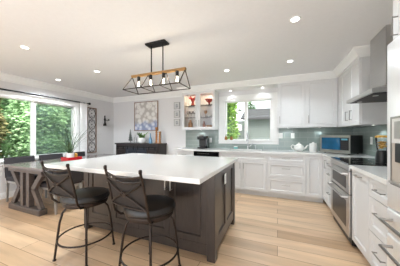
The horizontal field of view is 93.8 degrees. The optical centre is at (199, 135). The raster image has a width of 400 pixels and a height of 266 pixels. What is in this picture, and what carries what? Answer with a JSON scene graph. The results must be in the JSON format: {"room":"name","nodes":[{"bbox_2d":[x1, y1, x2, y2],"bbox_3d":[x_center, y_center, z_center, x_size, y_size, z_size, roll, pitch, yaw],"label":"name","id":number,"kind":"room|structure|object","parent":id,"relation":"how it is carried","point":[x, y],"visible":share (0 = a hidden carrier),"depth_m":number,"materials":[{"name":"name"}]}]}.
{"room":"kitchen","nodes":[
{"label":"kitchen","id":0,"kind":"room"},
{"bbox_2d":[0,80,113,192],"bbox_3d":[-4.266,0.020,2.846,0.120,2.450,7.200,0,0,22],"label":"wall","id":1,"kind":"structure","parent":0,"point":[105,141],"depth_m":5.45,"materials":[{"name":"grey paint"}]},
{"bbox_2d":[0,190,14,199],"bbox_3d":[-4.204,1.185,2.820,0.016,0.120,7.200,0,0,22],"label":"baseboard","id":2,"kind":"structure","parent":1,"relation":"attached to","point":[11,193],"depth_m":3.69,"materials":[{"name":"white paint"}]},
{"bbox_2d":[0,90,79,165],"bbox_3d":[-3.922,-0.138,3.601,0.180,1.465,3.260,0,0,22],"label":"window","id":3,"kind":"structure","parent":1,"relation":"in","point":[75,107],"depth_m":4.20,"materials":[{"name":"white paint"}]},
{"bbox_2d":[0,88,90,104],"bbox_3d":[-3.809,-0.885,3.630,0.126,0.072,3.630,0,0,22],"label":"curtain rod","id":4,"kind":"object","parent":1,"relation":"attached to","point":[0,88],"visible":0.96,"depth_m":4.16,"materials":[{"name":"black metal"}]},
{"bbox_2d":[80,101,86,155],"bbox_3d":[-3.169,0.158,5.108,0.059,2.155,0.200,0,0,22],"label":"curtain","id":5,"kind":"object","parent":4,"relation":"hanging from","point":[83,107],"visible":0.69,"depth_m":5.09,"materials":[{"name":"white fabric"}]},
{"bbox_2d":[0,72,113,102],"bbox_3d":[-4.162,-1.135,2.803,0.105,0.140,7.200,0,0,22],"label":"trim","id":6,"kind":"structure","parent":1,"relation":"attached to","point":[6,77],"depth_m":4.36,"materials":[{"name":"white paint"}]},
{"bbox_2d":[87,107,96,152],"bbox_3d":[-3.125,-0.147,5.409,0.040,1.304,0.290,0,0,22],"label":"metal wall art","id":7,"kind":"object","parent":1,"relation":"attached to","point":[95,109],"visible":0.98,"depth_m":5.44,"materials":[{"name":"black metal"}]},
{"bbox_2d":[0,182,370,265],"bbox_3d":[-1.249,1.295,1.663,6.600,0.100,7.320,0,0,22],"label":"floor","id":8,"kind":"structure","parent":0,"point":[266,231],"depth_m":2.22,"materials":[{"name":"brown wood"}]},
{"bbox_2d":[4,156,46,201],"bbox_3d":[-3.363,0.833,3.630,0.509,0.823,0.470,0,0,22],"label":"dining chair","id":9,"kind":"object","parent":8,"relation":"on","point":[9,178],"visible":0.44,"depth_m":3.54,"materials":[{"name":"grey fabric"}]},
{"bbox_2d":[39,153,62,192],"bbox_3d":[-3.149,0.833,4.148,0.509,0.823,0.470,0,0,22],"label":"dining chair","id":10,"kind":"object","parent":8,"relation":"on","point":[58,155],"visible":0.19,"depth_m":4.16,"materials":[{"name":"grey fabric"}]},
{"bbox_2d":[3,154,117,216],"bbox_3d":[-2.480,0.874,3.947,1.120,0.742,2.040,0,0,22],"label":"dining table","id":11,"kind":"object","parent":8,"relation":"on","point":[26,190],"visible":0.53,"depth_m":3.04,"materials":[{"name":"grey wood"}]},
{"bbox_2d":[61,156,81,160],"bbox_3d":[-2.604,0.470,3.804,0.220,0.064,0.280,0,0,22],"label":"tray","id":12,"kind":"object","parent":11,"relation":"on","point":[78,157],"visible":0.86,"depth_m":3.71,"materials":[{"name":"paint"}]},
{"bbox_2d":[49,119,102,157],"bbox_3d":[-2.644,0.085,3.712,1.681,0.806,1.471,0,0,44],"label":"potted grass plant","id":13,"kind":"object","parent":12,"relation":"on","point":[69,154],"visible":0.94,"depth_m":3.75,"materials":[{"name":"green plant"}]},
{"bbox_2d":[38,159,83,214],"bbox_3d":[-2.360,0.833,3.205,0.509,0.823,0.470,0,0,22],"label":"dining chair","id":14,"kind":"object","parent":8,"relation":"on","point":[77,176],"visible":0.22,"depth_m":3.10,"materials":[{"name":"grey fabric"}]},
{"bbox_2d":[40,161,114,265],"bbox_3d":[-1.228,0.746,1.976,0.517,0.998,0.574,0,0,25],"label":"bar stool","id":15,"kind":"object","parent":8,"relation":"on","point":[71,198],"visible":0.99,"depth_m":1.81,"materials":[{"name":"black leather"}]},
{"bbox_2d":[73,151,84,155],"bbox_3d":[-2.939,0.833,4.656,0.509,0.823,0.470,0,0,22],"label":"dining chair","id":16,"kind":"object","parent":8,"relation":"on","point":[82,153],"visible":0.14,"depth_m":4.84,"materials":[{"name":"grey fabric"}]},
{"bbox_2d":[115,142,166,154],"bbox_3d":[-1.733,0.735,5.427,1.530,1.020,0.460,0,0,22],"label":"sideboard","id":17,"kind":"object","parent":8,"relation":"on","point":[126,147],"visible":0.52,"depth_m":5.21,"materials":[{"name":"black wood"}]},
{"bbox_2d":[128,129,132,142],"bbox_3d":[-2.057,0.015,5.547,0.140,0.420,0.136,0,0,22],"label":"tree sculpture","id":18,"kind":"object","parent":17,"relation":"on","point":[130,134],"visible":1,"depth_m":5.52,"materials":[{"name":"grey metal"}]},
{"bbox_2d":[137,131,148,142],"bbox_3d":[-1.688,0.050,5.373,0.468,0.350,0.398,0,0,-44],"label":"potted plant","id":19,"kind":"object","parent":17,"relation":"on","point":[141,139],"visible":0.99,"depth_m":5.28,"materials":[{"name":"green plant"}]},
{"bbox_2d":[155,127,157,142],"bbox_3d":[-1.219,0.000,5.244,0.100,0.450,0.100,0,0,22],"label":"candle holder","id":20,"kind":"object","parent":17,"relation":"on","point":[156,128],"visible":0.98,"depth_m":5.22,"materials":[{"name":"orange wood"}]},
{"bbox_2d":[103,165,180,265],"bbox_3d":[-0.468,0.746,1.683,0.517,0.998,0.574,0,0,30],"label":"bar stool","id":21,"kind":"object","parent":8,"relation":"on","point":[139,207],"visible":1,"depth_m":1.52,"materials":[{"name":"black leather"}]},
{"bbox_2d":[84,162,234,262],"bbox_3d":[-0.538,0.805,2.587,1.850,0.879,0.970,0,0,22],"label":"kitchen island","id":22,"kind":"object","parent":8,"relation":"on","point":[203,213],"visible":0.43,"depth_m":2.02,"materials":[{"name":"brown wood"}]},
{"bbox_2d":[44,153,237,183],"bbox_3d":[-0.621,0.345,2.410,1.930,0.040,1.420,0,0,22],"label":"island countertop","id":23,"kind":"structure","parent":22,"relation":"on","point":[174,168],"depth_m":2.02,"materials":[{"name":"white stone"}]},
{"bbox_2d":[175,150,193,155],"bbox_3d":[-0.264,0.805,4.727,0.499,0.879,0.655,0,0,22],"label":"base cabinet","id":24,"kind":"object","parent":8,"relation":"on","point":[187,153],"visible":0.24,"depth_m":4.45,"materials":[{"name":"white paint"}]},
{"bbox_2d":[174,147,374,159],"bbox_3d":[1.073,0.345,3.837,3.702,0.040,1.262,0,0,22],"label":"countertop","id":25,"kind":"structure","parent":24,"relation":"on","point":[328,155],"depth_m":3.76,"materials":[{"name":"white stone"}]},
{"bbox_2d":[197,135,208,148],"bbox_3d":[0.078,0.160,4.638,0.250,0.328,0.269,0,0,22],"label":"coffee maker","id":26,"kind":"object","parent":25,"relation":"on","point":[203,140],"visible":0.98,"depth_m":4.58,"materials":[{"name":"black plastic"}]},
{"bbox_2d":[246,131,251,148],"bbox_3d":[1.130,0.114,4.310,0.135,0.422,0.229,0,0,22],"label":"faucet","id":27,"kind":"object","parent":25,"relation":"on","point":[247,134],"visible":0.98,"depth_m":4.39,"materials":[{"name":"silver metal"}]},
{"bbox_2d":[290,143,308,150],"bbox_3d":[2.053,0.237,3.874,0.288,0.176,0.196,0,0,-9],"label":"teapot","id":28,"kind":"object","parent":25,"relation":"on","point":[298,147],"visible":0.98,"depth_m":3.81,"materials":[{"name":"white ceramic"}]},
{"bbox_2d":[309,142,316,151],"bbox_3d":[2.264,0.229,3.749,0.136,0.192,0.136,0,0,22],"label":"canister","id":29,"kind":"object","parent":25,"relation":"on","point":[312,146],"visible":0.99,"depth_m":3.70,"materials":[{"name":"white ceramic"}]},
{"bbox_2d":[320,135,362,154],"bbox_3d":[2.539,0.162,3.385,0.366,0.324,0.500,0,0,-23],"label":"microwave","id":30,"kind":"object","parent":25,"relation":"on","point":[347,144],"visible":0.98,"depth_m":3.21,"materials":[{"name":"silver plastic"}]},
{"bbox_2d":[194,151,218,156],"bbox_3d":[0.238,0.796,4.490,0.606,0.858,0.639,0,0,22],"label":"dishwasher","id":31,"kind":"object","parent":8,"relation":"on","point":[196,153],"visible":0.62,"depth_m":4.22,"materials":[{"name":"black plastic"}]},
{"bbox_2d":[219,152,266,195],"bbox_3d":[0.993,0.809,4.207,0.999,0.872,0.655,0,0,22],"label":"base cabinet","id":32,"kind":"object","parent":8,"relation":"on","point":[250,176],"visible":0.84,"depth_m":3.88,"materials":[{"name":"white paint"}]},
{"bbox_2d":[267,154,305,200],"bbox_3d":[1.769,0.805,3.887,0.679,0.879,0.655,0,0,22],"label":"base cabinet","id":33,"kind":"object","parent":8,"relation":"on","point":[286,173],"visible":0.98,"depth_m":3.62,"materials":[{"name":"white paint"}]},
{"bbox_2d":[305,155,322,202],"bbox_3d":[2.222,0.805,3.718,0.284,0.879,0.620,0,0,22],"label":"base cabinet","id":34,"kind":"object","parent":8,"relation":"on","point":[314,163],"visible":0.87,"depth_m":3.45,"materials":[{"name":"white paint"}]},
{"bbox_2d":[323,156,331,208],"bbox_3d":[2.366,0.805,2.969,0.665,0.879,0.644,0,0,22],"label":"base cabinet","id":35,"kind":"object","parent":8,"relation":"on","point":[326,170],"visible":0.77,"depth_m":3.06,"materials":[{"name":"white paint"}]},
{"bbox_2d":[327,157,386,246],"bbox_3d":[2.066,0.772,2.323,0.696,0.907,0.771,0,0,22],"label":"range","id":36,"kind":"object","parent":8,"relation":"on","point":[341,174],"visible":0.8,"depth_m":2.28,"materials":[{"name":"silver metal"}]},
{"bbox_2d":[331,157,386,166],"bbox_3d":[2.095,0.330,2.312,0.635,0.021,0.771,0,0,22],"label":"cooktop","id":37,"kind":"object","parent":36,"relation":"in","point":[345,161],"depth_m":2.28,"materials":[{"name":"black glass"}]},
{"bbox_2d":[375,135,386,162],"bbox_3d":[2.126,0.159,2.184,0.128,0.318,0.128,0,0,22],"label":"blender","id":38,"kind":"object","parent":36,"relation":"on","point":[380,155],"visible":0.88,"depth_m":2.16,"materials":[{"name":"black plastic"}]},
{"bbox_2d":[352,170,369,261],"bbox_3d":[1.862,0.805,1.749,0.665,0.879,0.414,0,0,22],"label":"base cabinet","id":39,"kind":"object","parent":8,"relation":"on","point":[360,182],"visible":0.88,"depth_m":1.85,"materials":[{"name":"white paint"}]},
{"bbox_2d":[369,177,391,265],"bbox_3d":[1.702,0.805,1.363,0.665,0.879,0.419,0,0,22],"label":"base cabinet","id":40,"kind":"object","parent":8,"relation":"on","point":[378,205],"visible":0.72,"depth_m":1.54,"materials":[{"name":"white paint"}]},
{"bbox_2d":[349,165,386,184],"bbox_3d":[1.787,0.345,1.558,0.642,0.040,0.845,0,0,22],"label":"countertop","id":41,"kind":"structure","parent":40,"relation":"on","point":[378,173],"depth_m":1.73,"materials":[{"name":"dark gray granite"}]},
{"bbox_2d":[378,35,399,265],"bbox_3d":[1.312,0.325,0.634,0.799,1.800,0.935,0,0,22],"label":"tall cabinet","id":42,"kind":"object","parent":8,"relation":"on","point":[392,224],"visible":1,"depth_m":1.11,"materials":[{"name":"white paint"}]},
{"bbox_2d":[0,0,392,97],"bbox_3d":[-1.249,-1.255,1.663,6.600,0.100,7.320,0,0,22],"label":"ceiling","id":43,"kind":"structure","parent":0,"point":[67,40],"depth_m":2.32,"materials":[{"name":"paint"}]},
{"bbox_2d":[19,45,29,48],"bbox_3d":[-2.394,-1.202,2.559,0.116,0.006,0.116,0,0,22],"label":"recessed light","id":44,"kind":"object","parent":43,"relation":"in","point":[21,46],"visible":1,"depth_m":2.56,"materials":[{"name":"white paint"}]},
{"bbox_2d":[123,39,190,94],"bbox_3d":[-0.571,-0.902,2.454,0.860,0.604,0.309,0,0,22],"label":"pendant light","id":45,"kind":"object","parent":43,"relation":"hanging from","point":[160,43],"visible":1,"depth_m":2.42,"materials":[{"name":"black metal"}]},
{"bbox_2d":[289,15,300,22],"bbox_3d":[0.986,-1.202,1.940,0.116,0.006,0.116,0,0,22],"label":"recessed light","id":46,"kind":"object","parent":43,"relation":"in","point":[297,18],"visible":1,"depth_m":1.94,"materials":[{"name":"white paint"}]},
{"bbox_2d":[114,87,308,154],"bbox_3d":[0.126,0.020,4.990,6.600,2.450,0.120,0,0,22],"label":"wall","id":47,"kind":"structure","parent":0,"point":[174,136],"depth_m":5.41,"materials":[{"name":"grey paint"}]},
{"bbox_2d":[134,100,157,130],"bbox_3d":[-1.626,-0.575,5.634,0.870,0.880,0.030,0,0,22],"label":"floral painting","id":48,"kind":"object","parent":47,"relation":"attached to","point":[145,113],"visible":0.87,"depth_m":5.62,"materials":[{"name":"multicoloured paint"}]},
{"bbox_2d":[113,91,181,102],"bbox_3d":[-1.608,-1.135,5.585,2.700,0.140,0.105,0,0,22],"label":"trim","id":49,"kind":"structure","parent":47,"relation":"attached to","point":[176,93],"depth_m":5.54,"materials":[{"name":"white paint"}]},
{"bbox_2d":[174,102,179,108],"bbox_3d":[-0.642,-0.825,5.227,0.180,0.190,0.030,0,0,22],"label":"picture","id":50,"kind":"object","parent":47,"relation":"attached to","point":[176,104],"visible":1,"depth_m":5.21,"materials":[{"name":"silver metal"}]},
{"bbox_2d":[174,111,179,117],"bbox_3d":[-0.642,-0.590,5.227,0.180,0.190,0.030,0,0,22],"label":"picture","id":51,"kind":"object","parent":47,"relation":"attached to","point":[176,113],"visible":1,"depth_m":5.21,"materials":[{"name":"silver metal"}]},
{"bbox_2d":[174,119,179,125],"bbox_3d":[-0.642,-0.355,5.227,0.180,0.190,0.030,0,0,22],"label":"picture","id":52,"kind":"object","parent":47,"relation":"attached to","point":[176,121],"visible":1,"depth_m":5.21,"materials":[{"name":"silver metal"}]},
{"bbox_2d":[182,90,218,129],"bbox_3d":[0.001,-0.615,4.780,0.890,0.950,0.365,0,0,22],"label":"upper cabinet","id":53,"kind":"object","parent":47,"relation":"attached to","point":[201,105],"visible":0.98,"depth_m":4.75,"materials":[{"name":"white paint"}]},
{"bbox_2d":[189,96,194,105],"bbox_3d":[-0.188,-0.889,4.861,0.206,0.269,0.155,0,0,22],"label":"vase","id":54,"kind":"object","parent":53,"relation":"on","point":[190,98],"visible":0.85,"depth_m":4.82,"materials":[{"name":"red glass"}]},
{"bbox_2d":[185,104,211,107],"bbox_3d":[0.013,-0.751,4.808,0.850,0.008,0.277,0,0,22],"label":"shelf","id":55,"kind":"object","parent":53,"relation":"attached to","point":[196,105],"depth_m":4.85,"materials":[{"name":"white wood"}]},
{"bbox_2d":[218,92,277,143],"bbox_3d":[1.140,-0.385,4.539,1.400,1.180,0.180,0,0,22],"label":"window","id":56,"kind":"structure","parent":47,"relation":"in","point":[272,97],"depth_m":4.53,"materials":[{"name":"white paint"}]},
{"bbox_2d":[186,127,352,150],"bbox_3d":[1.325,0.083,4.423,3.710,0.485,0.012,0,0,22],"label":"wall tile","id":57,"kind":"structure","parent":47,"relation":"attached to","point":[304,136],"depth_m":4.17,"materials":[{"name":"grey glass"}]},
{"bbox_2d":[176,44,369,92],"bbox_3d":[1.018,-1.145,3.757,3.889,0.120,1.120,0,0,28],"label":"trim","id":58,"kind":"structure","parent":47,"relation":"attached to","point":[355,53],"depth_m":3.75,"materials":[{"name":"white paint"}]},
{"bbox_2d":[277,78,337,127],"bbox_3d":[2.174,-0.627,3.879,1.055,0.935,0.360,0,0,22],"label":"upper cabinet","id":59,"kind":"object","parent":47,"relation":"attached to","point":[313,103],"visible":0.98,"depth_m":3.73,"materials":[{"name":"white paint"}]},
{"bbox_2d":[216,84,276,92],"bbox_3d":[1.057,-1.147,4.362,1.380,0.115,0.330,0,0,22],"label":"ceiling","id":60,"kind":"structure","parent":0,"point":[270,85],"depth_m":4.36,"materials":[{"name":"white paint"}]},
{"bbox_3d":[1.722,0.020,0.370,0.120,2.450,7.200,0,0,22],"label":"wall","id":61,"kind":"structure","parent":0,"visible":0},
{"bbox_2d":[338,56,386,126],"bbox_3d":[2.559,-0.623,3.030,0.365,0.945,1.015,0,0,22],"label":"upper cabinet","id":62,"kind":"object","parent":61,"relation":"attached to","point":[355,80],"visible":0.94,"depth_m":2.72,"materials":[{"name":"white paint"}]},
{"bbox_2d":[346,24,392,103],"bbox_3d":[2.152,-0.819,2.205,0.483,0.770,0.780,0,0,22],"label":"range hood","id":63,"kind":"object","parent":61,"relation":"attached to","point":[377,92],"visible":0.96,"depth_m":2.17,"materials":[{"name":"metal"}]},
{"bbox_2d":[353,124,386,155],"bbox_3d":[2.480,-0.165,2.377,0.012,0.980,2.888,0,0,22],"label":"wall tile","id":64,"kind":"structure","parent":61,"relation":"attached to","point":[367,132],"depth_m":2.97,"materials":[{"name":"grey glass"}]},
{"bbox_2d":[391,0,399,39],"bbox_3d":[1.391,-0.850,0.669,0.660,0.470,1.100,0,0,22],"label":"upper cabinet","id":65,"kind":"object","parent":61,"relation":"attached to","point":[395,19],"visible":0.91,"depth_m":1.25,"materials":[{"name":"white paint"}]},
{"label":"outside","id":66,"kind":"structure","parent":0,"visible":0},
{"bbox_3d":[1.407,1.695,13.875,24.000,0.100,17.280,0,0,22],"label":"ground","id":67,"kind":"structure","parent":66,"visible":0},
{"bbox_2d":[60,107,70,151],"bbox_3d":[-4.883,-0.668,7.698,2.465,4.814,2.388,0,0,-27],"label":"evergreen tree","id":68,"kind":"object","parent":67,"relation":"on","point":[67,110],"visible":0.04,"depth_m":7.07,"materials":[{"name":"green plant"}]},
{"bbox_2d":[227,103,239,138],"bbox_3d":[0.992,-0.183,6.095,0.651,3.662,0.627,0,0,22],"label":"tree","id":69,"kind":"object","parent":67,"relation":"on","point":[232,128],"depth_m":5.95,"materials":[{"name":"green plant"}]},
{"bbox_2d":[235,108,241,137],"bbox_3d":[1.363,-0.039,9.500,1.460,3.368,1.000,0,0,22],"label":"deck","id":70,"kind":"object","parent":67,"relation":"on","point":[237,109],"visible":0.06,"depth_m":9.19,"materials":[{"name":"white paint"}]},
{"bbox_2d":[236,121,243,138],"bbox_3d":[1.656,0.195,17.224,4.900,2.900,0.100,0,0,22],"label":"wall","id":71,"kind":"structure","parent":67,"relation":"on","point":[241,136],"depth_m":16.36,"materials":[{"name":"white paint"}]},
{"bbox_2d":[242,102,256,126],"bbox_3d":[4.007,-0.520,14.764,1.369,4.334,1.235,0,0,22],"label":"tree","id":72,"kind":"object","parent":67,"relation":"on","point":[250,105],"visible":0.09,"depth_m":14.69,"materials":[{"name":"green plant"}]},
{"bbox_2d":[240,108,269,138],"bbox_3d":[5.894,-0.030,11.052,6.350,3.350,3.570,0,0,22],"label":"house","id":73,"kind":"structure","parent":67,"relation":"on","point":[258,119],"depth_m":10.58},
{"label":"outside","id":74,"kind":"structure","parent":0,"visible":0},
{"bbox_3d":[-10.372,1.695,2.513,10.910,0.100,12.720,0,0,22],"label":"ground","id":75,"kind":"structure","parent":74,"visible":0},
{"bbox_2d":[0,98,10,157],"bbox_3d":[-5.524,-0.410,4.580,1.295,4.206,1.260,0,0,-27],"label":"evergreen tree","id":76,"kind":"object","parent":75,"relation":"on","point":[3,133],"visible":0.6,"depth_m":4.90,"materials":[{"name":"green plant"}]},
{"bbox_2d":[0,98,18,158],"bbox_3d":[-7.386,-1.264,6.399,3.206,5.913,3.569,0,0,22],"label":"evergreen tree","id":77,"kind":"object","parent":75,"relation":"on","point":[4,102],"visible":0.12,"depth_m":6.31,"materials":[{"name":"green plant"}]},
{"bbox_2d":[0,100,69,157],"bbox_3d":[-5.093,-0.113,5.907,1.699,3.610,1.808,0,0,12],"label":"evergreen tree","id":78,"kind":"object","parent":75,"relation":"on","point":[50,119],"visible":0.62,"depth_m":5.51,"materials":[{"name":"green plant"}]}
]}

